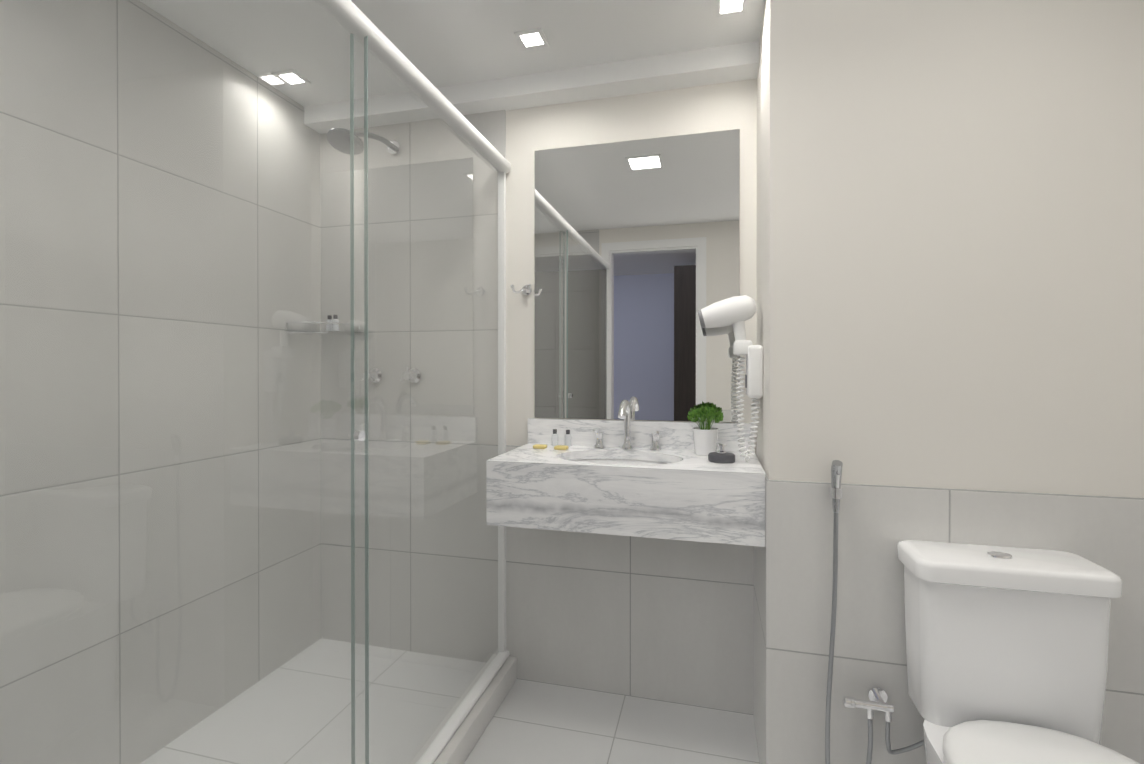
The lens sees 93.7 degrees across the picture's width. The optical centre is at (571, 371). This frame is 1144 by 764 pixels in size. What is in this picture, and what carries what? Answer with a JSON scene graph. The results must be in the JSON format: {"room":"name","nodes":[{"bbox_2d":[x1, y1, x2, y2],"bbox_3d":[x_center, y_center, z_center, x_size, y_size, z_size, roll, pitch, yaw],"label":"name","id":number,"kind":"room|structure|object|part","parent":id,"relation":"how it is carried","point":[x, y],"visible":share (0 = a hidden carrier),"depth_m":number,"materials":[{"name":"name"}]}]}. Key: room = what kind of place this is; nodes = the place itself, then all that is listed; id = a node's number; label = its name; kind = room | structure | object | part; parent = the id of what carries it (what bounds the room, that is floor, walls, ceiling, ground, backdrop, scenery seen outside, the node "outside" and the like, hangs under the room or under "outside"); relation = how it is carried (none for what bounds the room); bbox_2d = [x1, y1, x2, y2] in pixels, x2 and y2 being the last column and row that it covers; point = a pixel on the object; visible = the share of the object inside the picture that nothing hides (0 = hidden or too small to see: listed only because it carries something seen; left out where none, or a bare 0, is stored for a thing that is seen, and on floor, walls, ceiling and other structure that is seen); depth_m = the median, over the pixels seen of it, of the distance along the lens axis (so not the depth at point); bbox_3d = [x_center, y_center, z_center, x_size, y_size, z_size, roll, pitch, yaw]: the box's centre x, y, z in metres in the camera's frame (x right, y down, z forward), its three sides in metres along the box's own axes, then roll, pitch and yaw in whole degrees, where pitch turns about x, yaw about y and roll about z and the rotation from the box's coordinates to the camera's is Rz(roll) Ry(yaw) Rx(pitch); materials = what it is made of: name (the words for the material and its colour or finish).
{"room":"bathroom","nodes":[
{"label":"bathroom","id":0,"kind":"room"},
{"bbox_2d":[0,0,320,763],"bbox_3d":[-1.384,0.057,1.288,0.100,2.270,2.310,0,0,15],"label":"wall","id":1,"kind":"structure","parent":0,"point":[39,218],"depth_m":1.58,"materials":[{"name":"tile"}]},
{"bbox_2d":[139,0,764,106],"bbox_3d":[0.049,-1.126,0.912,3.060,0.100,2.310,0,0,15],"label":"ceiling","id":2,"kind":"structure","parent":0,"point":[440,43],"depth_m":1.72,"materials":[{"name":"white paint"}]},
{"bbox_2d":[272,69,310,86],"bbox_3d":[-1.030,-1.078,1.971,0.090,0.006,0.090,0,0,15],"label":"recessed light","id":3,"kind":"object","parent":2,"relation":"in","point":[293,75],"depth_m":1.97,"materials":[{"name":"white plastic"}]},
{"bbox_3d":[-1.067,-1.078,1.981,0.014,0.006,0.062,0,0,15],"label":"trim","id":4,"kind":"part","parent":3,"relation":"part of","materials":[{"name":"white plastic"}]},
{"bbox_3d":[-1.039,-1.078,1.935,0.090,0.006,0.014,0,0,15],"label":"trim","id":5,"kind":"part","parent":3,"relation":"part of","materials":[{"name":"white"}]},
{"bbox_3d":[-0.993,-1.078,1.962,0.014,0.006,0.062,0,0,15],"label":"trim","id":6,"kind":"part","parent":3,"relation":"part of","materials":[{"name":"white"}]},
{"bbox_3d":[-1.020,-1.078,2.008,0.090,0.006,0.014,0,0,15],"label":"trim","id":7,"kind":"part","parent":3,"relation":"part of","materials":[{"name":"white"}]},
{"bbox_2d":[514,28,548,49],"bbox_3d":[-0.130,-1.077,1.738,0.090,0.006,0.090,0,0,15],"label":"recessed light","id":8,"kind":"object","parent":2,"relation":"in","point":[531,38],"visible":1,"depth_m":1.74,"materials":[{"name":"white plastic"}]},
{"bbox_3d":[-0.166,-1.077,1.748,0.014,0.006,0.062,0,0,15],"label":"trim","id":9,"kind":"part","parent":8,"relation":"part of","materials":[{"name":"white metal"}]},
{"bbox_3d":[-0.139,-1.077,1.702,0.090,0.006,0.014,0,0,15],"label":"trim","id":10,"kind":"part","parent":8,"relation":"part of","materials":[{"name":"white"}]},
{"bbox_3d":[-0.120,-1.077,1.775,0.090,0.006,0.014,0,0,15],"label":"trim","id":11,"kind":"part","parent":8,"relation":"part of","materials":[{"name":"white"}]},
{"bbox_3d":[-0.093,-1.077,1.729,0.014,0.006,0.062,0,0,15],"label":"trim","id":12,"kind":"part","parent":8,"relation":"part of","materials":[{"name":"white"}]},
{"bbox_2d":[304,41,758,133],"bbox_3d":[-0.229,-1.046,2.022,1.765,0.070,0.100,0,0,15],"label":"ceiling beam","id":13,"kind":"structure","parent":2,"relation":"attached to","point":[723,64],"depth_m":1.93,"materials":[{"name":"white paint"}]},
{"bbox_2d":[716,0,747,17],"bbox_3d":[0.468,-1.076,1.573,0.090,0.006,0.090,0,0,15],"label":"recessed light","id":14,"kind":"object","parent":2,"relation":"in","point":[728,7],"visible":1,"depth_m":1.59,"materials":[{"name":"white plastic"}]},
{"bbox_3d":[0.431,-1.076,1.583,0.014,0.006,0.062,0,0,15],"label":"trim","id":15,"kind":"part","parent":14,"relation":"part of","materials":[{"name":"white metal"}]},
{"bbox_3d":[0.478,-1.076,1.610,0.090,0.006,0.014,0,0,15],"label":"trim","id":16,"kind":"part","parent":14,"relation":"part of","materials":[{"name":"white metal"}]},
{"bbox_3d":[0.505,-1.076,1.564,0.014,0.006,0.062,0,0,15],"label":"trim","id":17,"kind":"part","parent":14,"relation":"part of","materials":[{"name":"white"}]},
{"bbox_2d":[464,679,759,763],"bbox_3d":[0.049,1.244,0.923,3.060,0.100,2.310,0,0,15],"label":"floor","id":18,"kind":"structure","parent":0,"point":[532,722],"depth_m":1.77,"materials":[{"name":"tile"}]},
{"bbox_2d":[0,0,516,763],"bbox_3d":[-0.522,0.194,1.066,0.100,1.998,2.092,0,0,15],"label":"shower enclosure","id":19,"kind":"object","parent":18,"relation":"on","point":[458,732],"visible":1,"depth_m":1.21,"materials":[{"name":"glass"}]},
{"bbox_3d":[-0.468,0.143,1.181,0.013,0.024,0.024,0,0,15],"label":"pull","id":20,"kind":"part","parent":19,"relation":"part of","materials":[{"name":"silver metal"}]},
{"bbox_3d":[-0.469,0.161,1.224,0.008,1.848,0.002,0,0,15],"label":"glass edge","id":21,"kind":"part","parent":19,"relation":"part of","materials":[{"name":"grey"}]},
{"bbox_3d":[-0.387,0.159,1.638,0.008,1.848,0.875,0,0,15],"label":"glass","id":22,"kind":"part","parent":19,"relation":"part of","materials":[{"name":"clear glass"}]},
{"bbox_2d":[140,638,485,763],"bbox_3d":[-0.954,1.170,1.178,0.790,0.045,2.102,0,0,15],"label":"shower floor","id":23,"kind":"structure","parent":18,"relation":"on","point":[230,749],"depth_m":1.79,"materials":[{"name":"tile"}]},
{"bbox_2d":[897,540,1139,763],"bbox_3d":[0.917,0.805,1.003,0.379,0.777,0.636,0,0,15],"label":"toilet","id":24,"kind":"object","parent":18,"relation":"on","point":[1007,654],"visible":1,"depth_m":1.15,"materials":[{"name":"white ceramic"}]},
{"bbox_3d":[0.910,0.994,0.978,0.365,0.400,0.570,0,0,15],"label":"bowl","id":25,"kind":"part","parent":24,"relation":"part of","materials":[{"name":"white ceramic"}]},
{"bbox_3d":[0.975,0.638,1.226,0.355,0.338,0.154,0,0,15],"label":"tank","id":26,"kind":"part","parent":24,"relation":"part of","materials":[{"name":"white ceramic"}]},
{"bbox_3d":[0.975,0.444,1.223,0.379,0.046,0.178,0,0,15],"label":"tank lid","id":27,"kind":"part","parent":24,"relation":"part of","materials":[{"name":"white ceramic"}]},
{"bbox_3d":[0.897,0.764,0.923,0.372,0.026,0.471,0,0,15],"label":"lid","id":28,"kind":"part","parent":24,"relation":"part of","materials":[{"name":"white plastic"}]},
{"bbox_2d":[506,78,756,454],"bbox_3d":[-0.204,0.053,2.124,1.765,2.270,0.100,0,0,15],"label":"wall","id":29,"kind":"structure","parent":0,"point":[689,110],"depth_m":2.00,"materials":[{"name":"white paint"}]},
{"bbox_2d":[320,110,505,662],"bbox_3d":[-0.665,0.088,2.188,0.840,2.200,0.008,0,0,15],"label":"shower wall tile","id":30,"kind":"structure","parent":29,"relation":"attached to","point":[490,127],"depth_m":2.18,"materials":[{"name":"grey tile"}]},
{"bbox_2d":[286,315,359,333],"bbox_3d":[-1.001,-0.190,2.167,0.203,0.082,0.203,0,0,15],"label":"shower shelf","id":31,"kind":"object","parent":30,"relation":"attached to","point":[333,321],"depth_m":2.16,"materials":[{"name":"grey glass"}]},
{"bbox_3d":[-1.002,-0.192,2.168,0.194,0.008,0.194,0,0,15],"label":"rail","id":32,"kind":"part","parent":31,"relation":"part of","materials":[{"name":"silver metal"}]},
{"bbox_3d":[-1.000,-0.161,2.165,0.200,0.008,0.200,0,0,15],"label":"glass","id":33,"kind":"part","parent":31,"relation":"part of","materials":[{"name":"clear glass"}]},
{"bbox_2d":[326,315,331,330],"bbox_3d":[-1.002,-0.198,2.217,0.026,0.065,0.026,0,0,15],"label":"bottle","id":34,"kind":"object","parent":31,"relation":"on","point":[329,317],"depth_m":2.21,"materials":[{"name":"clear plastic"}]},
{"bbox_2d":[332,315,338,330],"bbox_3d":[-0.967,-0.198,2.192,0.026,0.065,0.026,0,0,15],"label":"bottle","id":35,"kind":"object","parent":31,"relation":"on","point":[335,317],"depth_m":2.18,"materials":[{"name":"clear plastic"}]},
{"bbox_2d":[327,128,400,154],"bbox_3d":[-0.770,-0.864,2.017,0.124,0.150,0.366,0,0,15],"label":"shower head","id":36,"kind":"object","parent":30,"relation":"attached to","point":[343,144],"depth_m":1.91},
{"bbox_3d":[-0.763,-0.878,2.046,0.019,0.091,0.285,0,0,15],"label":"arm","id":37,"kind":"part","parent":36,"relation":"part of"},
{"bbox_2d":[360,367,381,382],"bbox_3d":[-0.820,0.015,2.189,0.066,0.065,0.065,0,0,15],"label":"shower valve","id":38,"kind":"object","parent":30,"relation":"attached to","point":[378,371],"depth_m":2.20,"materials":[{"name":"silver metal"}]},
{"bbox_2d":[401,367,421,382],"bbox_3d":[-0.646,0.016,2.144,0.066,0.065,0.065,0,0,15],"label":"shower valve","id":39,"kind":"object","parent":30,"relation":"attached to","point":[411,374],"depth_m":2.14,"materials":[{"name":"silver metal"}]},
{"bbox_2d":[510,284,531,294],"bbox_3d":[-0.182,-0.311,2.025,0.081,0.040,0.076,0,0,15],"label":"robe hook","id":40,"kind":"object","parent":29,"relation":"attached to","point":[526,290],"visible":1,"depth_m":2.02,"materials":[{"name":"silver metal"}]},
{"bbox_3d":[-0.174,-0.311,2.059,0.040,0.040,0.008,0,0,15],"label":"plate","id":41,"kind":"part","parent":40,"relation":"part of","materials":[{"name":"silver metal"}]},
{"bbox_2d":[506,445,753,714],"bbox_3d":[0.189,0.739,1.970,0.925,0.900,0.008,0,0,15],"label":"wall tile","id":42,"kind":"structure","parent":29,"relation":"attached to","point":[668,620],"depth_m":1.96,"materials":[{"name":"grey tile"}]},
{"bbox_2d":[486,418,764,546],"bbox_3d":[0.181,0.328,1.755,0.816,0.295,0.406,0,0,15],"label":"bathroom vanity","id":43,"kind":"object","parent":42,"relation":"attached to","point":[676,487],"visible":0.98,"depth_m":1.59,"materials":[{"name":"stone"}]},
{"bbox_2d":[533,444,546,448],"bbox_3d":[-0.114,0.269,1.913,0.045,0.012,0.035,0,0,15],"label":"amenity","id":44,"kind":"object","parent":43,"relation":"on","point":[537,446],"depth_m":1.90,"materials":[{"name":"yellow"}]},
{"bbox_2d":[552,429,557,442],"bbox_3d":[-0.063,0.244,1.980,0.024,0.060,0.024,0,0,6],"label":"amenity","id":45,"kind":"object","parent":43,"relation":"on","point":[554,436],"depth_m":1.97,"materials":[{"name":"clear plastic"}]},
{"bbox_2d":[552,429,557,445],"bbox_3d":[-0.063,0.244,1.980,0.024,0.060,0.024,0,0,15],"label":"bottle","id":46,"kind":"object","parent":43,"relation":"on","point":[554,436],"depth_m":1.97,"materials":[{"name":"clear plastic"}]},
{"bbox_2d":[552,442,570,449],"bbox_3d":[-0.038,0.269,1.889,0.045,0.012,0.035,0,0,15],"label":"amenity","id":47,"kind":"object","parent":43,"relation":"on","point":[555,442],"depth_m":1.90,"materials":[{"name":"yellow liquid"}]},
{"bbox_2d":[565,430,570,441],"bbox_3d":[-0.014,0.244,1.968,0.024,0.060,0.024,0,0,6],"label":"amenity","id":48,"kind":"object","parent":43,"relation":"on","point":[567,436],"depth_m":1.96,"materials":[{"name":"clear plastic"}]},
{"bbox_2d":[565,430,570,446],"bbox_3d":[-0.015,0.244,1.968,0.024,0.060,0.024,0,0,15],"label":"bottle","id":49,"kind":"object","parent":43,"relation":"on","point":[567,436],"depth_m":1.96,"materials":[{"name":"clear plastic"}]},
{"bbox_2d":[570,459,668,464],"bbox_3d":[0.150,0.375,1.729,0.434,0.138,0.304,0,0,15],"label":"basin","id":50,"kind":"object","parent":43,"relation":"in","point":[598,461],"depth_m":1.86,"materials":[{"name":"white ceramic"}]},
{"bbox_2d":[593,399,661,450],"bbox_3d":[0.183,0.186,1.854,0.244,0.178,0.158,0,0,15],"label":"faucet","id":51,"kind":"object","parent":43,"relation":"on","point":[624,412],"visible":1,"depth_m":1.89,"materials":[{"name":"silver metal"}]},
{"bbox_3d":[0.100,0.245,1.933,0.044,0.060,0.044,0,0,15],"label":"handle","id":52,"kind":"part","parent":51,"relation":"part of","materials":[{"name":"silver metal"}]},
{"bbox_3d":[0.197,0.260,1.908,0.048,0.030,0.048,0,0,15],"label":"spout","id":53,"kind":"part","parent":51,"relation":"part of","materials":[{"name":"silver metal"}]},
{"bbox_3d":[0.294,0.245,1.883,0.044,0.060,0.044,0,0,15],"label":"handle","id":54,"kind":"part","parent":51,"relation":"part of","materials":[{"name":"silver metal"}]},
{"bbox_2d":[687,405,723,455],"bbox_3d":[0.445,0.194,1.788,0.118,0.164,0.117,0,0,15],"label":"plant","id":55,"kind":"object","parent":43,"relation":"on","point":[705,439],"visible":1,"depth_m":1.76,"materials":[{"name":"green plant"}]},
{"bbox_3d":[0.444,0.233,1.787,0.084,0.085,0.084,0,0,15],"label":"pot","id":56,"kind":"part","parent":55,"relation":"part of","materials":[{"name":"white ceramic"}]},
{"bbox_2d":[708,443,734,462],"bbox_3d":[0.459,0.248,1.644,0.080,0.055,0.080,0,0,15],"label":"soap dish","id":57,"kind":"object","parent":43,"relation":"on","point":[721,455],"visible":1,"depth_m":1.62,"materials":[{"name":"grey stone"}]},
{"bbox_2d":[535,129,739,421],"bbox_3d":[0.220,-0.332,1.958,0.748,1.018,0.006,0,0,15],"label":"mirror","id":58,"kind":"object","parent":29,"relation":"attached to","point":[636,256],"visible":0.86,"depth_m":1.95,"materials":[{"name":"silver mirror"}]},
{"bbox_2d":[528,418,753,450],"bbox_3d":[0.229,0.227,1.942,0.816,0.094,0.020,0,0,15],"label":"backsplash","id":59,"kind":"structure","parent":29,"relation":"attached to","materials":[{"name":"stone"}]},
{"bbox_2d":[756,0,1143,497],"bbox_3d":[1.175,0.056,1.545,1.195,2.270,0.530,0,0,15],"label":"wall","id":60,"kind":"structure","parent":0,"point":[950,247],"depth_m":1.33,"materials":[{"name":"white paint"}]},
{"bbox_2d":[698,295,762,461],"bbox_3d":[0.487,0.018,1.660,0.193,0.506,0.102,0,0,15],"label":"hair dryer","id":61,"kind":"object","parent":60,"relation":"attached to","point":[735,312],"visible":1,"depth_m":1.63,"materials":[{"name":"white plastic"}]},
{"bbox_3d":[0.515,-0.132,1.659,0.051,0.110,0.040,0,0,15],"label":"handle","id":62,"kind":"part","parent":61,"relation":"part of","materials":[{"name":"white plastic"}]},
{"bbox_3d":[0.535,0.100,1.630,0.068,0.342,0.067,0,0,15],"label":"cord","id":63,"kind":"part","parent":61,"relation":"part of","materials":[{"name":"white plastic"}]},
{"bbox_2d":[754,455,769,763],"bbox_3d":[0.578,0.741,1.643,0.008,0.900,0.430,0,0,15],"label":"wall tile","id":64,"kind":"structure","parent":60,"relation":"attached to","point":[761,628],"depth_m":1.54,"materials":[{"name":"grey tile"}]},
{"bbox_2d":[769,480,1143,763],"bbox_3d":[1.059,0.742,1.301,1.095,0.900,0.008,0,0,15],"label":"wall tiles","id":65,"kind":"structure","parent":60,"relation":"attached to","point":[877,524],"depth_m":1.37,"materials":[{"name":"grey tile"}]},
{"bbox_2d":[825,460,923,763],"bbox_3d":[0.762,0.688,1.331,0.247,0.928,0.081,0,0,15],"label":"bidet sprayer","id":66,"kind":"object","parent":65,"relation":"attached to","point":[878,697],"visible":0.88,"depth_m":1.35,"materials":[{"name":"silver metal"}]},
{"bbox_3d":[0.692,0.827,1.340,0.025,0.026,0.026,0,0,15],"label":"knob","id":67,"kind":"part","parent":66,"relation":"part of","materials":[{"name":"silver metal"}]}
]}

